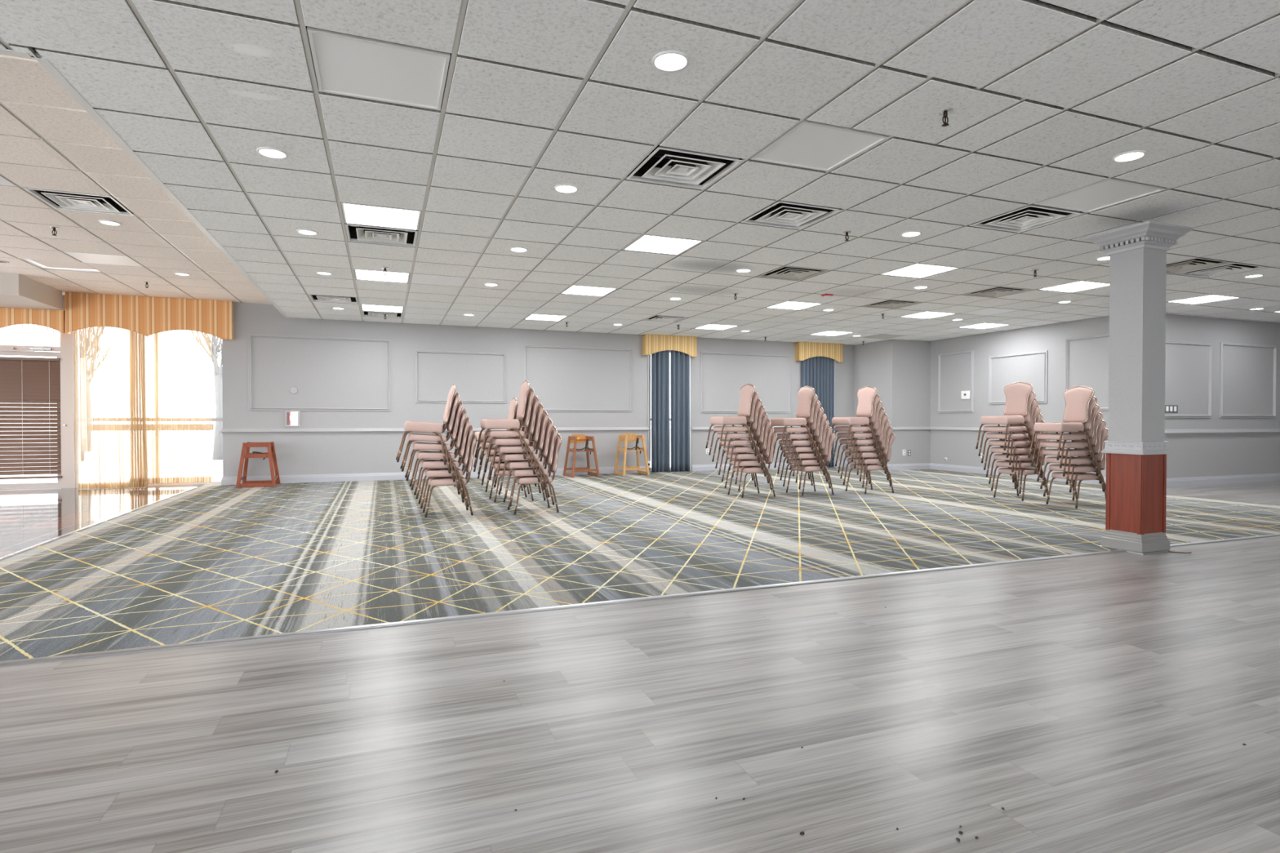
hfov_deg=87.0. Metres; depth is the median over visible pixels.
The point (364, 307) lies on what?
ceiling light panel
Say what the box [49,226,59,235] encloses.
sprinkler
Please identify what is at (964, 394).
thermostat
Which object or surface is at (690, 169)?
ceiling vent
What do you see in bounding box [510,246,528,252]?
recessed light
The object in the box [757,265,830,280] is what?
ceiling vent
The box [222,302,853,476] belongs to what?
wall
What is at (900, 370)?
wall
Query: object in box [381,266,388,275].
sprinkler
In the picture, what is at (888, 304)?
ceiling vent
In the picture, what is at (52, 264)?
ceiling light
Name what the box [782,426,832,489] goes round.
banquet chair
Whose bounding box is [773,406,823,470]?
banquet chair
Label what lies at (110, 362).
window
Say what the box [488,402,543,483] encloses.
banquet chair
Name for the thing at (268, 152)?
recessed light
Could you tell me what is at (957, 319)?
recessed light
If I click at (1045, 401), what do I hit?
trim
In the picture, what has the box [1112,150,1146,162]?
recessed light
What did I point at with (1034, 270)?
sprinkler
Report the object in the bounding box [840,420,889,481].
banquet chair
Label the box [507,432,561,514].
banquet chair
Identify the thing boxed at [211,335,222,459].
sheer curtain
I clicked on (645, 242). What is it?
ceiling light panel
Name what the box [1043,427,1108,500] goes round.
banquet chair
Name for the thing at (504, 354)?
trim
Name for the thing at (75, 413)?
window
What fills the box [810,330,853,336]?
ceiling light panel
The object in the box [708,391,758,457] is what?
banquet chair
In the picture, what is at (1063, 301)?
recessed light
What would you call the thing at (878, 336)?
grille
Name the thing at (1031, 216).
ceiling vent
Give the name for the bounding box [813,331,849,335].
diffuser
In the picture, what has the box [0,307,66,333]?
cornice valance
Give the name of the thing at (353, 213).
ceiling light panel
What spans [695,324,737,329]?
ceiling light panel
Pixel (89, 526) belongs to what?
trim
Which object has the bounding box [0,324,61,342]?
window
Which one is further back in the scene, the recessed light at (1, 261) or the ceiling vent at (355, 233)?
the recessed light at (1, 261)
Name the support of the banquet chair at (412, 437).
on the banquet chair at (417, 446)
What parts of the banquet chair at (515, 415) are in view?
leg, seat, backrest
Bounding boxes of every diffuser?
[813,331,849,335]
[885,264,954,277]
[961,323,1003,328]
[1044,281,1109,291]
[1173,295,1235,303]
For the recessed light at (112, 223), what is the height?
0.010 m
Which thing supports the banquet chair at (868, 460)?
on the banquet chair at (869, 467)
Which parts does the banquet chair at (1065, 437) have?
leg, seat, leg, leg, backrest, trim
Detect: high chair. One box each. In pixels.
[235,441,280,488]
[563,434,599,477]
[613,433,649,475]
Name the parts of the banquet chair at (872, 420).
leg, seat, leg, backrest, trim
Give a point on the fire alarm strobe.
(825, 295)
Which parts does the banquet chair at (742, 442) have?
leg, leg, seat, backrest, leg, trim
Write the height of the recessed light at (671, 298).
0.010 m
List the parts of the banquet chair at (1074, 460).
leg, seat, leg, trim, backrest, leg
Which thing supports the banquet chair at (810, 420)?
on the banquet chair at (813, 426)
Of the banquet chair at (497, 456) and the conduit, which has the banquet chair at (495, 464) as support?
the banquet chair at (497, 456)
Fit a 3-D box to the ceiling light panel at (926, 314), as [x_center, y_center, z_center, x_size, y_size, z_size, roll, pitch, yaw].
[4.537,-1.784,10.636,0.584,0.058,0.576,0,1,-21]
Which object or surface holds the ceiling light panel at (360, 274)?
attached to the ceiling at (540, 95)
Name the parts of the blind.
ladder cord, rail, ladder cord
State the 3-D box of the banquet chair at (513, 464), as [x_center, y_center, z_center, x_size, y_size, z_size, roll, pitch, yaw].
[-1.292,0.345,7.624,0.556,0.889,0.461,0,1,-21]
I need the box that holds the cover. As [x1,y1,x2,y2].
[288,386,297,394]
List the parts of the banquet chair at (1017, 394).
leg, seat, leg, backrest, trim, leg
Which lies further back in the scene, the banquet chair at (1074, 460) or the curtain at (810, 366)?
the curtain at (810, 366)
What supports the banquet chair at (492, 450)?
on the banquet chair at (497, 456)
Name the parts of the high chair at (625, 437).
leg, seat rail, leg, panel, seat, leg, leg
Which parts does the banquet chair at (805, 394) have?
leg, seat, backrest, trim, leg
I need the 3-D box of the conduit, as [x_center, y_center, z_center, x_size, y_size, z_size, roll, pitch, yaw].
[0.168,-0.302,13.166,0.068,2.220,0.049,0,1,-21]
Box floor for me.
[0,466,1279,852]
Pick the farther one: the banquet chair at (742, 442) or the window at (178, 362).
the window at (178, 362)
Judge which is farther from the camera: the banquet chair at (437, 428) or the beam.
the beam
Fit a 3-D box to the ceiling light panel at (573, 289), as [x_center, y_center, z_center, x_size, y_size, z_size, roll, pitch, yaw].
[-0.661,-1.767,8.655,0.584,0.058,0.576,0,1,-21]
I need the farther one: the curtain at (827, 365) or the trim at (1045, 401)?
the curtain at (827, 365)
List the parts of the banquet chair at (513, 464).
leg, seat, leg, backrest, trim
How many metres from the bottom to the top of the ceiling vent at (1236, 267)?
0.162 m
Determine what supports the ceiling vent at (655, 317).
in the ceiling at (540, 95)
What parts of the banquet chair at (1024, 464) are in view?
leg, seat, leg, backrest, trim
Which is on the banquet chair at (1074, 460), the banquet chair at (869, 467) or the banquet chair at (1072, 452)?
the banquet chair at (1072, 452)
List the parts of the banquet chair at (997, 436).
leg, seat, leg, trim, backrest, leg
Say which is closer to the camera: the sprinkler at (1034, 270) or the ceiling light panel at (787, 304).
the sprinkler at (1034, 270)
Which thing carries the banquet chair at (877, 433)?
on the banquet chair at (861, 448)
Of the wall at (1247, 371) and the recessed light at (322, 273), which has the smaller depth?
the recessed light at (322, 273)
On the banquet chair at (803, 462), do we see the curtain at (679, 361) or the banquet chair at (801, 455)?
the banquet chair at (801, 455)
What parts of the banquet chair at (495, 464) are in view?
leg, seat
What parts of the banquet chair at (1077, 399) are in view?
leg, seat, leg, backrest, trim, leg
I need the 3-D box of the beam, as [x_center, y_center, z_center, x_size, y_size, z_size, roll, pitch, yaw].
[-9.093,-1.826,8.790,2.078,0.303,1.258,0,1,-21]
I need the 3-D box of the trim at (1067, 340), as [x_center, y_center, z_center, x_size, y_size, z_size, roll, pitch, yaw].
[7.342,-0.862,10.845,0.030,1.215,1.055,0,1,-21]
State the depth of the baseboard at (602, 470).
11.42 m
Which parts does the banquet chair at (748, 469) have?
leg, leg, seat, leg, backrest, leg, trim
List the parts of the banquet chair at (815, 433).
leg, leg, seat, backrest, leg, trim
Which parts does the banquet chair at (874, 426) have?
leg, leg, seat, backrest, leg, trim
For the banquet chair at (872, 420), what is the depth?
9.51 m
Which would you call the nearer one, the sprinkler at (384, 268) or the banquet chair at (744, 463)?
the sprinkler at (384, 268)
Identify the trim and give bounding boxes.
[0,46,288,317]
[0,487,195,559]
[0,533,1279,666]
[218,426,892,433]
[248,333,391,411]
[414,349,506,403]
[524,344,632,412]
[700,351,791,413]
[892,426,1279,435]
[937,350,973,413]
[988,350,1047,404]
[1065,333,1109,410]
[1164,340,1212,417]
[1219,342,1276,417]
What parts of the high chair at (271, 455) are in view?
leg, leg, seat rail, arm rail, leg, leg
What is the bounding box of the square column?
[1084,220,1193,554]
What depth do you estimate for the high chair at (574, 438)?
12.29 m
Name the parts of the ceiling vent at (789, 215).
plate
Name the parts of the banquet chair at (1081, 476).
leg, seat, leg, backrest, trim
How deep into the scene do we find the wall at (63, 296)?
10.08 m
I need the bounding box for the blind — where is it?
[0,356,62,479]
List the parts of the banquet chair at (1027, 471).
leg, leg, seat, leg, backrest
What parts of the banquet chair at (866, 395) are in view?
leg, seat, backrest, trim, leg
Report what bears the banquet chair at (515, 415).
on the banquet chair at (492, 450)
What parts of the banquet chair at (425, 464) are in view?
leg, leg, seat, leg, backrest, trim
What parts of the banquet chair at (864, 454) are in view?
leg, seat, leg, backrest, leg, trim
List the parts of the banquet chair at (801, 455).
leg, leg, seat, leg, backrest, trim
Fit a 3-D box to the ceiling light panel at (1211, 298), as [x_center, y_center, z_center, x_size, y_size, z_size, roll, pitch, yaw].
[7.715,-1.766,9.238,0.584,0.058,0.576,0,1,-21]
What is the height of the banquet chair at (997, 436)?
0.892 m
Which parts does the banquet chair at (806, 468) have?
leg, leg, seat, leg, leg, backrest, trim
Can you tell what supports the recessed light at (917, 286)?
in the ceiling at (540, 95)
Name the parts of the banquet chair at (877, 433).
leg, seat, leg, backrest, leg, trim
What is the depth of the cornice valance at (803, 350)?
14.41 m
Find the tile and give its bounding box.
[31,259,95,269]
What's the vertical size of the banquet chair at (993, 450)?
0.890 m
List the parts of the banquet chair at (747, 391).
leg, leg, seat, leg, backrest, trim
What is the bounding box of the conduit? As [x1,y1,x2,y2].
[647,355,650,467]
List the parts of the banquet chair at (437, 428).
leg, leg, seat, leg, backrest, trim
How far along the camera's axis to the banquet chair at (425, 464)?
7.30 m
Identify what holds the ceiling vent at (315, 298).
in the ceiling at (540, 95)
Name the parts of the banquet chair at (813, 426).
leg, seat, backrest, leg, trim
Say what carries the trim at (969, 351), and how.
attached to the wall at (1088, 359)
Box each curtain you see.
[651,350,670,472]
[670,350,689,471]
[800,356,819,465]
[818,356,835,467]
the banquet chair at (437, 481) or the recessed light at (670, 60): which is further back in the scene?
the banquet chair at (437, 481)
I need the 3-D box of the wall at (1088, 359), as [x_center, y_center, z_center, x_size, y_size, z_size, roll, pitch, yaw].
[6.862,-0.469,12.430,0.200,2.823,4.170,0,1,-21]
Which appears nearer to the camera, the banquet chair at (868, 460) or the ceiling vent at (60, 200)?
the ceiling vent at (60, 200)
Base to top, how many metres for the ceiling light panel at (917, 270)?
0.058 m
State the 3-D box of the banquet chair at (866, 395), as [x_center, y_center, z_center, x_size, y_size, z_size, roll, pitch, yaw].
[3.022,-0.137,9.579,0.550,0.888,0.461,0,1,-22]
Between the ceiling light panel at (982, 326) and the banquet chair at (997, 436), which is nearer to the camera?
the banquet chair at (997, 436)
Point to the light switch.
(1168, 408)
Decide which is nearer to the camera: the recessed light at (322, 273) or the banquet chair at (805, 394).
the recessed light at (322, 273)
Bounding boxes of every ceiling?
[0,0,1279,345]
[0,53,272,304]
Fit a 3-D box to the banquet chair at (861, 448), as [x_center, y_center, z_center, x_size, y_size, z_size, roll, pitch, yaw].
[3.193,0.226,9.649,0.550,0.888,0.461,0,1,-22]
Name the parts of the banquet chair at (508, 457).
leg, seat, leg, backrest, trim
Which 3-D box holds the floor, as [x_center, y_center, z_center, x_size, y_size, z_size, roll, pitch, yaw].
[2.847,1.012,6.298,22.600,0.067,15.720,0,1,-21]
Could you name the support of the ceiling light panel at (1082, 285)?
attached to the ceiling at (540, 95)
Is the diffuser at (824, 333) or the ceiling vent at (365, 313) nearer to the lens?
the ceiling vent at (365, 313)
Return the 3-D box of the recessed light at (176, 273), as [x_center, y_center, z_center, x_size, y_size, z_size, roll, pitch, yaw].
[-5.825,-1.937,8.576,0.172,0.010,0.172,0,1,-21]
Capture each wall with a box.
[0,295,65,311]
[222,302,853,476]
[853,338,930,463]
[929,315,1109,476]
[1164,313,1279,478]
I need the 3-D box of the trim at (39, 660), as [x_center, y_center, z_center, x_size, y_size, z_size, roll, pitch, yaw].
[0.450,1.002,4.093,16.550,0.011,0.052,0,1,-21]
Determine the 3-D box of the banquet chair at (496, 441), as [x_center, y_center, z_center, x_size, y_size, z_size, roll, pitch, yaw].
[-1.438,0.087,7.567,0.565,0.892,0.461,0,0,-21]
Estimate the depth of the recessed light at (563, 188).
4.78 m
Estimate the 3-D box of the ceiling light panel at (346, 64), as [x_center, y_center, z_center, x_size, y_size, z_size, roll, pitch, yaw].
[-1.235,-1.708,3.218,0.584,0.058,0.576,0,1,-21]
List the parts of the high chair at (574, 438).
leg, seat rail, leg, panel, seat, leg, leg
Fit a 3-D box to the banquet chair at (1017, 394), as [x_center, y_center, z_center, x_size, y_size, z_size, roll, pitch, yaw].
[4.753,-0.144,8.782,0.550,0.894,0.461,-1,1,-24]
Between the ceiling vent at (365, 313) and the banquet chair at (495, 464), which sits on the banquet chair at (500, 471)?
the banquet chair at (495, 464)
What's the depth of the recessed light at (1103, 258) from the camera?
6.84 m
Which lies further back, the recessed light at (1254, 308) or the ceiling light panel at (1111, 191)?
the recessed light at (1254, 308)
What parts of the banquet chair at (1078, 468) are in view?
leg, seat, leg, backrest, leg, trim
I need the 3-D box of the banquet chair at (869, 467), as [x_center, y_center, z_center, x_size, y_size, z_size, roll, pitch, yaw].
[3.320,0.499,9.705,0.550,0.888,0.461,0,1,-22]
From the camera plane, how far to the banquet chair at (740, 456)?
9.08 m
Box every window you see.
[74,330,222,488]
[75,326,147,488]
[145,329,212,484]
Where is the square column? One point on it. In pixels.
(1136, 450)
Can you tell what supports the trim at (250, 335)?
attached to the wall at (326, 374)
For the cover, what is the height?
0.128 m
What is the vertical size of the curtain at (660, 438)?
2.622 m
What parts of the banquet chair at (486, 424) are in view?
leg, leg, seat, leg, backrest, trim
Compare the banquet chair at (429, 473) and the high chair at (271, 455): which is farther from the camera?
the high chair at (271, 455)
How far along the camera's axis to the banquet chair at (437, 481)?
7.32 m
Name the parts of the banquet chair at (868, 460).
leg, seat, leg, backrest, leg, trim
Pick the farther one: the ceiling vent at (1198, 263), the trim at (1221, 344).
the trim at (1221, 344)
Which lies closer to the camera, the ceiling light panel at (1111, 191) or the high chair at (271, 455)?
the ceiling light panel at (1111, 191)
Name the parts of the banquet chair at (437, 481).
leg, leg, seat, leg, backrest, trim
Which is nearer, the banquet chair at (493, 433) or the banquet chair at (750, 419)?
the banquet chair at (493, 433)
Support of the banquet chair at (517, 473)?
on the banquet chair at (523, 480)
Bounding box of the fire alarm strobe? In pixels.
[821,293,833,298]
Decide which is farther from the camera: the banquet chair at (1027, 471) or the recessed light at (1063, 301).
the recessed light at (1063, 301)
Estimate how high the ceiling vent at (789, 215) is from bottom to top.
0.162 m
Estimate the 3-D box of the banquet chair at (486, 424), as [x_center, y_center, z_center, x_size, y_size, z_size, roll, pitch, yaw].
[-1.536,-0.084,7.525,0.571,0.894,0.461,1,0,-21]
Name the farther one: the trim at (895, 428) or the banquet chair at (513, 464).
the trim at (895, 428)
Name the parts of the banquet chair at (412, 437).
leg, leg, seat, leg, backrest, trim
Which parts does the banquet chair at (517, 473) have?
leg, seat, leg, leg, backrest, trim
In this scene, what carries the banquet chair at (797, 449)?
on the banquet chair at (801, 455)
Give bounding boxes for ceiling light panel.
[306,26,450,110]
[341,201,421,230]
[354,268,409,283]
[360,304,404,312]
[524,313,567,320]
[560,284,617,296]
[622,233,702,255]
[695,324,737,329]
[751,119,888,171]
[765,300,822,310]
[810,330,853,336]
[880,262,959,278]
[901,311,955,319]
[960,322,1008,328]
[1034,177,1166,213]
[1037,280,1109,293]
[1166,293,1240,304]
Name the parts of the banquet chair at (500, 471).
leg, seat, leg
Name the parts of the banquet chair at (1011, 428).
leg, seat, leg, leg, backrest, trim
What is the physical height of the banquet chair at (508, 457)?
0.890 m
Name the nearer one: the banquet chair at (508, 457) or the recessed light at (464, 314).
the banquet chair at (508, 457)
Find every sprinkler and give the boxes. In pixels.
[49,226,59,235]
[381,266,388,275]
[842,231,851,241]
[937,107,952,126]
[1031,269,1039,276]
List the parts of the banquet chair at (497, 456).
leg, seat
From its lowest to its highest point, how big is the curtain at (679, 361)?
2.624 m
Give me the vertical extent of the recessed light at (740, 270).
0.010 m
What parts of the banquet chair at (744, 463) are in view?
leg, leg, seat, backrest, leg, trim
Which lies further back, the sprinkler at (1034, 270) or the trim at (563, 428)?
the trim at (563, 428)
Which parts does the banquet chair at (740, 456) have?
leg, leg, seat, leg, backrest, trim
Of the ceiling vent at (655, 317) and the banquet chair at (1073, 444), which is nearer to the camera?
the banquet chair at (1073, 444)
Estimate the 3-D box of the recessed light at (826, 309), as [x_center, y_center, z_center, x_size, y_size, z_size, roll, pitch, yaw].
[2.821,-1.744,10.088,0.172,0.010,0.172,0,1,-21]
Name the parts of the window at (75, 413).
rail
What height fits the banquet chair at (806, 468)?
0.888 m
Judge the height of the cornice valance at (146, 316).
0.602 m
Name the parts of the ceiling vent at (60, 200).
plate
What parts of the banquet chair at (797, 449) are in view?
leg, leg, seat, backrest, leg, trim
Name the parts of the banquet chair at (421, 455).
leg, leg, seat, leg, backrest, trim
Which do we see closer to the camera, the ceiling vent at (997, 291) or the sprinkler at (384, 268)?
the sprinkler at (384, 268)
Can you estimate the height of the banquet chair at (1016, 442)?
0.891 m
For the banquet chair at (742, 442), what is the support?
on the banquet chair at (760, 439)
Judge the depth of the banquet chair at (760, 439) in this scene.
9.06 m
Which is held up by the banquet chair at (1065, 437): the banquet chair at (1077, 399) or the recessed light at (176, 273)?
the banquet chair at (1077, 399)
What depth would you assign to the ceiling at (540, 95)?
3.96 m
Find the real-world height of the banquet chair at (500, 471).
0.888 m
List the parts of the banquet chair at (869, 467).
leg, seat, leg, leg, backrest, leg, trim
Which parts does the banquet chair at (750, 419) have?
leg, leg, seat, leg, backrest, trim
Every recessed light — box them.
[0,260,8,263]
[97,219,121,226]
[173,272,190,275]
[256,146,288,159]
[296,229,318,235]
[315,271,332,275]
[332,306,344,309]
[463,313,474,315]
[484,283,498,286]
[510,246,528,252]
[554,183,578,193]
[652,49,689,71]
[669,297,681,300]
[735,268,751,272]
[822,308,834,311]
[900,231,921,236]
[913,285,928,288]
[951,318,963,320]
[1057,300,1071,303]
[1095,255,1110,260]
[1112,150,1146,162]
[1244,274,1264,278]
[1248,307,1264,310]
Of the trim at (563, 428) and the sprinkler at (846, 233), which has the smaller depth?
the sprinkler at (846, 233)
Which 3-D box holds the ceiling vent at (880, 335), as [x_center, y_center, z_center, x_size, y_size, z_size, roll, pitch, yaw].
[4.824,-1.863,13.354,0.586,0.160,0.578,0,1,-21]
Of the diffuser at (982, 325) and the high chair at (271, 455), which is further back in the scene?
the diffuser at (982, 325)
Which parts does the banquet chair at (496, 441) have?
leg, leg, seat, leg, backrest, trim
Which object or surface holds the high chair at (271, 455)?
on the floor
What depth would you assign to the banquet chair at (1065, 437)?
7.99 m
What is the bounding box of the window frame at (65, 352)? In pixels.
[0,330,75,490]
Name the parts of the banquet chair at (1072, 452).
leg, seat, leg, trim, backrest, leg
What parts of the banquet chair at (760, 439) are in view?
leg, leg, seat, backrest, leg, trim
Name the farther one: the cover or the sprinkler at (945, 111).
the cover
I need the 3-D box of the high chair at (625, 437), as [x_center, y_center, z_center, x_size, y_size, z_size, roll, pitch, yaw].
[-0.161,0.521,12.670,0.524,0.777,0.536,0,1,-22]
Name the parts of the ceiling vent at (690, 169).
plate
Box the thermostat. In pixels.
[960,391,969,399]
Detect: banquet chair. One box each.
[395,383,456,465]
[400,391,459,473]
[404,400,462,481]
[409,408,466,490]
[413,417,470,499]
[417,425,473,508]
[422,433,476,517]
[473,396,517,466]
[473,404,518,474]
[474,379,529,459]
[477,419,522,481]
[479,387,534,467]
[481,427,526,488]
[484,395,539,475]
[484,435,530,495]
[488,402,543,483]
[488,441,534,502]
[493,410,548,491]
[498,417,552,498]
[502,425,557,506]
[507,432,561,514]
[705,383,755,449]
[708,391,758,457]
[711,398,761,463]
[715,404,764,471]
[718,412,768,477]
[721,418,771,484]
[724,426,773,491]
[728,432,777,497]
[769,386,814,450]
[772,400,820,463]
[773,394,817,457]
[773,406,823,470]
[777,413,826,476]
[779,419,829,483]
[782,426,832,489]
[786,432,835,495]
[831,386,877,448]
[831,394,879,455]
[832,400,882,462]
[835,407,884,468]
[837,413,887,475]
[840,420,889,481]
[843,426,893,488]
[845,432,895,493]
[975,382,1032,450]
[978,391,1035,457]
[981,398,1038,465]
[983,405,1040,472]
[986,413,1042,479]
[988,419,1044,486]
[991,431,1047,493]
[993,439,1049,501]
[1027,386,1094,460]
[1031,395,1097,468]
[1034,404,1100,476]
[1036,412,1102,484]
[1040,419,1106,493]
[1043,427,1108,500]
[1045,435,1108,508]
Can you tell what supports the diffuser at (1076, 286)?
attached to the ceiling light panel at (1082, 285)
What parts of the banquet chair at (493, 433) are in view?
leg, leg, seat, leg, backrest, trim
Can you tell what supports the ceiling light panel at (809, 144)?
attached to the ceiling at (540, 95)
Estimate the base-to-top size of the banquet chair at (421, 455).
0.885 m
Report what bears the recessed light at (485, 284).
in the ceiling at (540, 95)
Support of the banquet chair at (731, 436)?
on the banquet chair at (742, 442)
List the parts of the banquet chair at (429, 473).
leg, leg, seat, leg, backrest, trim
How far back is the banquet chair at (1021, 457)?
8.81 m
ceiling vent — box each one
[23,187,134,216]
[308,293,358,304]
[345,223,417,247]
[362,310,402,318]
[626,146,743,190]
[644,314,689,322]
[741,200,843,229]
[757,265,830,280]
[862,298,923,308]
[862,333,903,338]
[962,285,1032,297]
[968,204,1083,232]
[1166,257,1233,274]
[1175,262,1269,278]
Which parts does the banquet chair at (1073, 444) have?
leg, seat, leg, trim, backrest, leg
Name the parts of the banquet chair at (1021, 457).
leg, seat, leg, backrest, trim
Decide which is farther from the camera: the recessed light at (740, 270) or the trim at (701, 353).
the trim at (701, 353)
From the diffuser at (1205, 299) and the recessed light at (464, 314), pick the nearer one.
the diffuser at (1205, 299)
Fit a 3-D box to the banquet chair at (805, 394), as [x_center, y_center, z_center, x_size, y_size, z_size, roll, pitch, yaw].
[2.086,-0.125,9.356,0.550,0.888,0.461,0,1,-19]
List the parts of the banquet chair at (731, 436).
leg, leg, seat, backrest, leg, trim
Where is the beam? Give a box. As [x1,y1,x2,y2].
[0,272,62,310]
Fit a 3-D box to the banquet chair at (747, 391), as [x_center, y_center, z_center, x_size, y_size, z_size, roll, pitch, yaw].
[1.223,-0.141,9.091,0.550,0.888,0.461,0,1,-19]
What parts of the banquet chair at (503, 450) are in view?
leg, seat, leg, backrest, trim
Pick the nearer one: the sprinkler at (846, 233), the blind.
the sprinkler at (846, 233)
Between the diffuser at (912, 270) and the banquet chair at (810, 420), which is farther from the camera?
the banquet chair at (810, 420)
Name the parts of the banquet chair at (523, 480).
leg, leg, seat, leg, leg, backrest, trim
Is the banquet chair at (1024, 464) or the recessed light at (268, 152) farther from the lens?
the banquet chair at (1024, 464)
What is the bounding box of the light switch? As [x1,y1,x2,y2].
[1164,404,1177,413]
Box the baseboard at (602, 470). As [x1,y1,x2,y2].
[221,460,1279,487]
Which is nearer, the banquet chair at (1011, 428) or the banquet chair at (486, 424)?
the banquet chair at (486, 424)
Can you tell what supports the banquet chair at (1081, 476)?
on the floor
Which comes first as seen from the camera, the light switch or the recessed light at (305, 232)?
the recessed light at (305, 232)
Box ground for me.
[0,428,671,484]
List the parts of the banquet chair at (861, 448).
leg, seat, leg, backrest, leg, trim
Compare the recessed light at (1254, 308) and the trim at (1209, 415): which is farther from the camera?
the trim at (1209, 415)
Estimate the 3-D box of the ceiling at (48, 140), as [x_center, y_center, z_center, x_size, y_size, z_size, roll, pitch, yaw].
[-6.614,-2.103,6.309,4.945,0.370,8.795,0,1,-21]
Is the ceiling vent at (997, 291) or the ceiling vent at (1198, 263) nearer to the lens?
the ceiling vent at (1198, 263)
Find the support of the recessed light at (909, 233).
in the ceiling at (540, 95)
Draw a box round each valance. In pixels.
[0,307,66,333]
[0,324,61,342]
[64,292,233,340]
[642,333,697,357]
[795,342,842,362]
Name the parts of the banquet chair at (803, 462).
leg, leg, seat, backrest, trim, leg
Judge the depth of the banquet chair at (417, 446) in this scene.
7.25 m
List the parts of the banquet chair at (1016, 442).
leg, seat, leg, trim, backrest, leg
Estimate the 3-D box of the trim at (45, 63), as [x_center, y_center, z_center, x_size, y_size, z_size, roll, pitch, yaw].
[-6.522,-1.834,6.106,4.971,0.244,8.445,0,1,-21]
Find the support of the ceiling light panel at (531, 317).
attached to the ceiling at (540, 95)
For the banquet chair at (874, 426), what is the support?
on the banquet chair at (877, 433)
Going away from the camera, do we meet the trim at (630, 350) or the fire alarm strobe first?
the fire alarm strobe
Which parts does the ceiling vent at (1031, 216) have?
plate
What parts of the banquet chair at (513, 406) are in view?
leg, seat, trim, backrest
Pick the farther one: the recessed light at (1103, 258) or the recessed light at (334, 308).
the recessed light at (334, 308)
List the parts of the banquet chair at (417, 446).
leg, leg, seat, leg, backrest, trim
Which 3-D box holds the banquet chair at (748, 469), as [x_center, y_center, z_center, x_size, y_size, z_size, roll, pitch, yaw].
[1.541,0.503,9.208,0.550,0.888,0.461,0,1,-19]
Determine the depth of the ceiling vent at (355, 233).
6.14 m
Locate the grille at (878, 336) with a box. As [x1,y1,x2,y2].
[867,334,901,338]
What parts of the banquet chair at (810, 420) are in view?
leg, seat, leg, backrest, trim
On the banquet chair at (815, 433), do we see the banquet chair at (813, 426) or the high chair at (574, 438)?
the banquet chair at (813, 426)
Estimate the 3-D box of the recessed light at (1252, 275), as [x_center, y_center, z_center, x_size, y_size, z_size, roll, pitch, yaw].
[6.992,-1.713,7.676,0.172,0.010,0.172,0,1,-21]
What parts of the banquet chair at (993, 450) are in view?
leg, seat, leg, backrest, trim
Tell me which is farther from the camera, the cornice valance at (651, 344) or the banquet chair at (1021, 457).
the cornice valance at (651, 344)
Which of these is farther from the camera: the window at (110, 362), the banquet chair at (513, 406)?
the window at (110, 362)
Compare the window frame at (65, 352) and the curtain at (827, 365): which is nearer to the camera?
the window frame at (65, 352)
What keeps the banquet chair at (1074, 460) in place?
on the banquet chair at (1078, 468)
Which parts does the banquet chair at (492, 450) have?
seat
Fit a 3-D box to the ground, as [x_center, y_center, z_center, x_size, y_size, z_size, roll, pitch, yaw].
[-14.757,0.700,38.728,120.000,0.070,57.130,0,1,-21]

